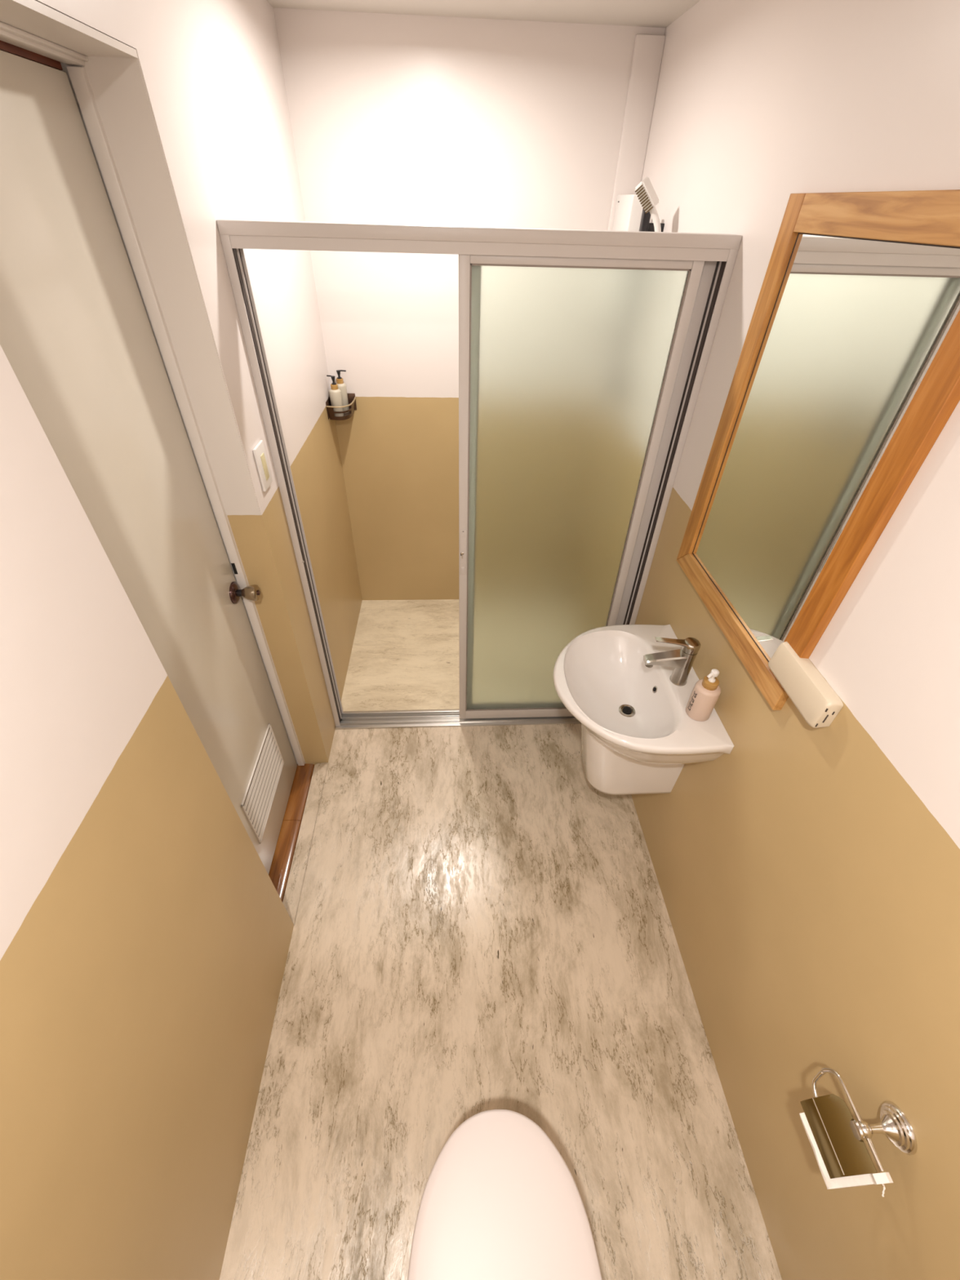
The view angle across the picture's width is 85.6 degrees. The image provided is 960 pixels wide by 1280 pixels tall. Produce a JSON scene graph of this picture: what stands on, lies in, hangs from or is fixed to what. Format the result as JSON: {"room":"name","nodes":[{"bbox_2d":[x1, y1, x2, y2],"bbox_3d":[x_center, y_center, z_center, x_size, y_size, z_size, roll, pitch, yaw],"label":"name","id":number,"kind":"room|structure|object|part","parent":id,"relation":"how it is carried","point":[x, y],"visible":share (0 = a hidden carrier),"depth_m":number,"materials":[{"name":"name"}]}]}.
{"room":"bathroom","nodes":[
{"label":"bathroom","id":0,"kind":"room"},
{"bbox_2d":[0,0,362,1279],"bbox_3d":[-0.738,-0.076,1.235,0.220,2.457,3.494,-1,40,-3],"label":"wall","id":1,"kind":"structure","parent":0,"point":[145,935],"depth_m":0.96,"materials":[{"name":"paint"}]},
{"bbox_2d":[0,40,62,70],"bbox_3d":[-0.763,-0.832,0.690,0.040,0.014,0.653,-1,40,-3],"label":"trim","id":2,"kind":"structure","parent":1,"relation":"attached to","point":[5,46],"depth_m":0.87,"materials":[{"name":"red wood"}]},
{"bbox_2d":[0,0,137,66],"bbox_3d":[-0.716,-0.844,0.685,0.214,0.024,0.681,-1,40,-3],"label":"trim","id":3,"kind":"structure","parent":1,"relation":"attached to","point":[32,25],"depth_m":0.81,"materials":[{"name":"white paint"}]},
{"bbox_2d":[0,49,297,874],"bbox_3d":[-0.741,-0.033,1.370,0.116,2.080,0.652,-1,40,-3],"label":"door","id":4,"kind":"structure","parent":1,"relation":"in","point":[77,336],"depth_m":1.08,"materials":[{"name":"paint"}]},
{"bbox_3d":[-0.730,-0.150,1.646,0.048,0.052,0.052,-1,40,-3],"label":"knob","id":5,"kind":"part","parent":4,"relation":"part of","materials":[{"name":"gold metal"}]},
{"bbox_2d":[60,56,305,765],"bbox_3d":[-0.759,-0.257,1.616,0.213,2.121,0.016,-1,40,-3],"label":"trim","id":6,"kind":"structure","parent":1,"relation":"attached to","point":[110,94],"depth_m":1.16,"materials":[{"name":"white paint"}]},
{"bbox_2d":[253,440,272,491],"bbox_3d":[-0.644,-0.517,1.541,0.012,0.127,0.080,-1,40,-3],"label":"wall switch","id":7,"kind":"object","parent":1,"relation":"attached to","point":[259,451],"visible":1,"depth_m":1.53,"materials":[{"name":"white plastic"}]},
{"bbox_2d":[325,393,356,420],"bbox_3d":[-0.647,-1.093,2.432,0.116,0.079,0.165,-1,40,-3],"label":"basket","id":8,"kind":"object","parent":1,"relation":"attached to","point":[352,405],"visible":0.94,"depth_m":2.41,"materials":[{"name":"brown metal"}]},
{"bbox_2d":[326,374,344,416],"bbox_3d":[-0.666,-1.125,2.391,0.053,0.172,0.053,-10,42,-14],"label":"bottle","id":9,"kind":"object","parent":8,"relation":"in","point":[335,397],"visible":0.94,"depth_m":2.38,"materials":[{"name":"beige plastic"}]},
{"bbox_2d":[336,369,349,413],"bbox_3d":[-0.651,-1.167,2.433,0.052,0.184,0.052,27,46,27],"label":"bottle","id":10,"kind":"object","parent":8,"relation":"on","point":[341,385],"visible":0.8,"depth_m":2.41,"materials":[{"name":"beige plastic"}]},
{"bbox_2d":[273,8,665,599],"bbox_3d":[-0.055,-1.181,2.570,1.317,2.457,0.100,-1,40,-3],"label":"wall","id":11,"kind":"structure","parent":0,"point":[395,118],"depth_m":2.00,"materials":[{"name":"paint"}]},
{"bbox_2d":[607,34,665,230],"bbox_3d":[0.555,-1.142,2.562,0.101,2.437,0.022,-1,40,-3],"label":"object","id":12,"kind":"structure","parent":11,"relation":"attached to","point":[648,49],"depth_m":1.89,"materials":[{"name":"paint"}]},
{"bbox_2d":[266,0,700,27],"bbox_3d":[-0.014,-1.054,0.454,1.667,0.080,3.494,-1,40,-3],"label":"ceiling","id":13,"kind":"structure","parent":0,"point":[640,13],"depth_m":1.65,"materials":[{"name":"white paint"}]},
{"bbox_2d":[219,599,782,1279],"bbox_3d":[-0.028,0.829,2.047,1.374,0.062,3.294,-1,40,-3],"label":"floor","id":14,"kind":"structure","parent":0,"point":[480,926],"depth_m":1.62,"materials":[{"name":"beige stone"}]},
{"bbox_2d":[268,764,314,901],"bbox_3d":[-0.797,0.787,2.068,0.157,0.051,0.668,-1,40,-3],"label":"threshold","id":15,"kind":"object","parent":14,"relation":"on","point":[282,861],"visible":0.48,"depth_m":2.07,"materials":[{"name":"brown wood"}]},
{"bbox_2d":[216,218,742,728],"bbox_3d":[-0.008,-0.331,1.921,1.316,1.876,0.090,-1,40,-3],"label":"door frame","id":16,"kind":"structure","parent":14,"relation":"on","point":[236,235],"depth_m":1.36,"materials":[{"name":"silver metal"}]},
{"bbox_2d":[458,254,704,719],"bbox_3d":[0.247,-0.314,1.931,0.649,1.795,0.035,-1,40,-3],"label":"shower door","id":17,"kind":"structure","parent":16,"relation":"attached to","point":[568,366],"depth_m":1.67,"materials":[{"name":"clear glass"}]},
{"bbox_3d":[0.225,0.348,2.497,0.589,0.052,0.020,-1,40,-3],"label":"rail","id":18,"kind":"part","parent":17,"relation":"part of","materials":[{"name":"silver metal"}]},
{"bbox_3d":[0.268,-0.995,1.363,0.589,0.020,0.020,-1,40,-3],"label":"rail","id":19,"kind":"part","parent":17,"relation":"part of","materials":[{"name":"silver metal"}]},
{"bbox_2d":[615,261,716,625],"bbox_3d":[0.280,-0.340,1.963,0.674,1.795,0.024,-1,40,-3],"label":"shower door","id":20,"kind":"structure","parent":16,"relation":"in","point":[708,268],"depth_m":1.67,"materials":[{"name":"silver metal"}]},
{"bbox_2d":[407,1109,602,1279],"bbox_3d":[0.050,1.260,0.886,0.400,0.784,0.680,-1,40,-3],"label":"toilet","id":21,"kind":"object","parent":14,"relation":"on","point":[500,1201],"visible":1,"depth_m":1.01,"materials":[{"name":"white ceramic"}]},
{"bbox_2d":[631,0,959,1279],"bbox_3d":[0.737,-0.096,1.314,0.100,2.457,3.494,-1,40,-3],"label":"wall","id":22,"kind":"structure","parent":0,"point":[808,877],"depth_m":1.05,"materials":[{"name":"paint"}]},
{"bbox_2d":[612,194,652,231],"bbox_3d":[0.574,-1.519,2.076,0.104,0.401,0.228,-1,40,-3],"label":"water heater","id":23,"kind":"object","parent":22,"relation":"attached to","point":[628,209],"visible":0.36,"depth_m":1.92,"materials":[{"name":"white plastic"}]},
{"bbox_2d":[553,624,733,795],"bbox_3d":[0.445,0.297,1.740,0.448,0.470,0.544,-1,40,-3],"label":"basin","id":24,"kind":"object","parent":22,"relation":"attached to","point":[638,735],"visible":0.93,"depth_m":1.68,"materials":[{"name":"white ceramic"}]},
{"bbox_2d":[643,636,700,686],"bbox_3d":[0.561,0.060,1.534,0.149,0.169,0.051,-1,40,-3],"label":"faucet","id":25,"kind":"object","parent":24,"relation":"on","point":[682,660],"visible":1,"depth_m":1.51,"materials":[{"name":"silver metal"}]},
{"bbox_3d":[0.550,0.059,1.533,0.128,0.060,0.044,-1,40,-3],"label":"spout","id":26,"kind":"part","parent":25,"relation":"part of","materials":[{"name":"silver metal"}]},
{"bbox_3d":[0.561,0.007,1.489,0.122,0.029,0.042,-1,40,-3],"label":"lever","id":27,"kind":"part","parent":25,"relation":"part of","materials":[{"name":"silver metal"}]},
{"bbox_2d":[685,668,720,721],"bbox_3d":[0.625,0.145,1.433,0.067,0.169,0.067,-1,40,-3],"label":"soap dispenser","id":28,"kind":"object","parent":24,"relation":"on","point":[704,695],"visible":1,"depth_m":1.42,"materials":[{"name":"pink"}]},
{"bbox_3d":[0.627,0.101,1.396,0.019,0.023,0.019,-1,40,-3],"label":"pump stem","id":29,"kind":"part","parent":28,"relation":"part of","materials":[{"name":"white plastic"}]},
{"bbox_2d":[639,208,664,231],"bbox_3d":[0.598,-1.208,1.935,0.080,0.630,0.150,-1,40,-3],"label":"slide bar","id":30,"kind":"object","parent":22,"relation":"attached to","point":[645,224],"visible":0.19,"depth_m":1.80,"materials":[{"name":"black plastic"}]},
{"bbox_3d":[0.568,-1.247,1.980,0.026,0.630,0.028,-1,40,-3],"label":"rail","id":31,"kind":"part","parent":30,"relation":"part of","materials":[{"name":"black plastic"}]},
{"bbox_2d":[635,177,661,231],"bbox_3d":[0.584,-1.020,2.017,0.191,1.164,0.114,-23,46,-26],"label":"shower","id":32,"kind":"object","parent":30,"relation":"attached to","point":[646,193],"visible":0.23,"depth_m":1.65,"materials":[{"name":"white plastic"}]},
{"bbox_3d":[0.576,-1.304,1.731,0.081,0.240,0.027,18,43,18],"label":"handle","id":33,"kind":"part","parent":32,"relation":"part of","materials":[{"name":"white plastic"}]},
{"bbox_2d":[768,641,843,728],"bbox_3d":[0.681,0.092,1.097,0.038,0.078,0.188,-1,40,-3],"label":"box","id":34,"kind":"object","parent":22,"relation":"attached to","point":[819,704],"visible":0.98,"depth_m":1.07,"materials":[{"name":"beige plastic"}]},
{"bbox_2d":[676,189,959,710],"bbox_3d":[0.681,-0.398,1.155,0.020,0.911,0.657,-1,40,-3],"label":"wall mirror","id":35,"kind":"object","parent":22,"relation":"attached to","point":[846,380],"visible":0.87,"depth_m":1.04,"materials":[{"name":"brown wood"}]},
{"bbox_3d":[0.670,-0.074,1.429,0.020,0.063,0.657,-1,40,-3],"label":"rail","id":36,"kind":"part","parent":35,"relation":"part of","materials":[{"name":"brown wood"}]},
{"bbox_3d":[0.693,-0.704,0.860,0.020,0.063,0.589,-1,40,-3],"label":"rail","id":37,"kind":"part","parent":35,"relation":"part of","materials":[{"name":"brown wood"}]},
{"bbox_2d":[800,1067,917,1178],"bbox_3d":[0.662,0.844,0.917,0.116,0.113,0.140,-1,40,-3],"label":"toilet paper holder","id":38,"kind":"object","parent":22,"relation":"attached to","point":[839,1138],"visible":1,"depth_m":0.90,"materials":[{"name":"silver metal"}]},
{"bbox_3d":[0.627,0.872,0.913,0.045,0.075,0.101,-1,40,-3],"label":"plate","id":39,"kind":"part","parent":38,"relation":"part of","materials":[{"name":"silver metal"}]},
{"bbox_2d":[799,1112,893,1196],"bbox_3d":[0.634,0.889,0.901,0.066,0.102,0.113,-1,40,-3],"label":"toilet paper","id":40,"kind":"object","parent":38,"relation":"hanging from","point":[882,1178],"visible":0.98,"depth_m":0.89,"materials":[{"name":"white paper"}]},
{"bbox_3d":[0.644,0.854,0.925,0.033,0.077,0.139,-1,40,-3],"label":"wire arm","id":41,"kind":"part","parent":38,"relation":"part of","materials":[{"name":"silver metal"}]}
]}

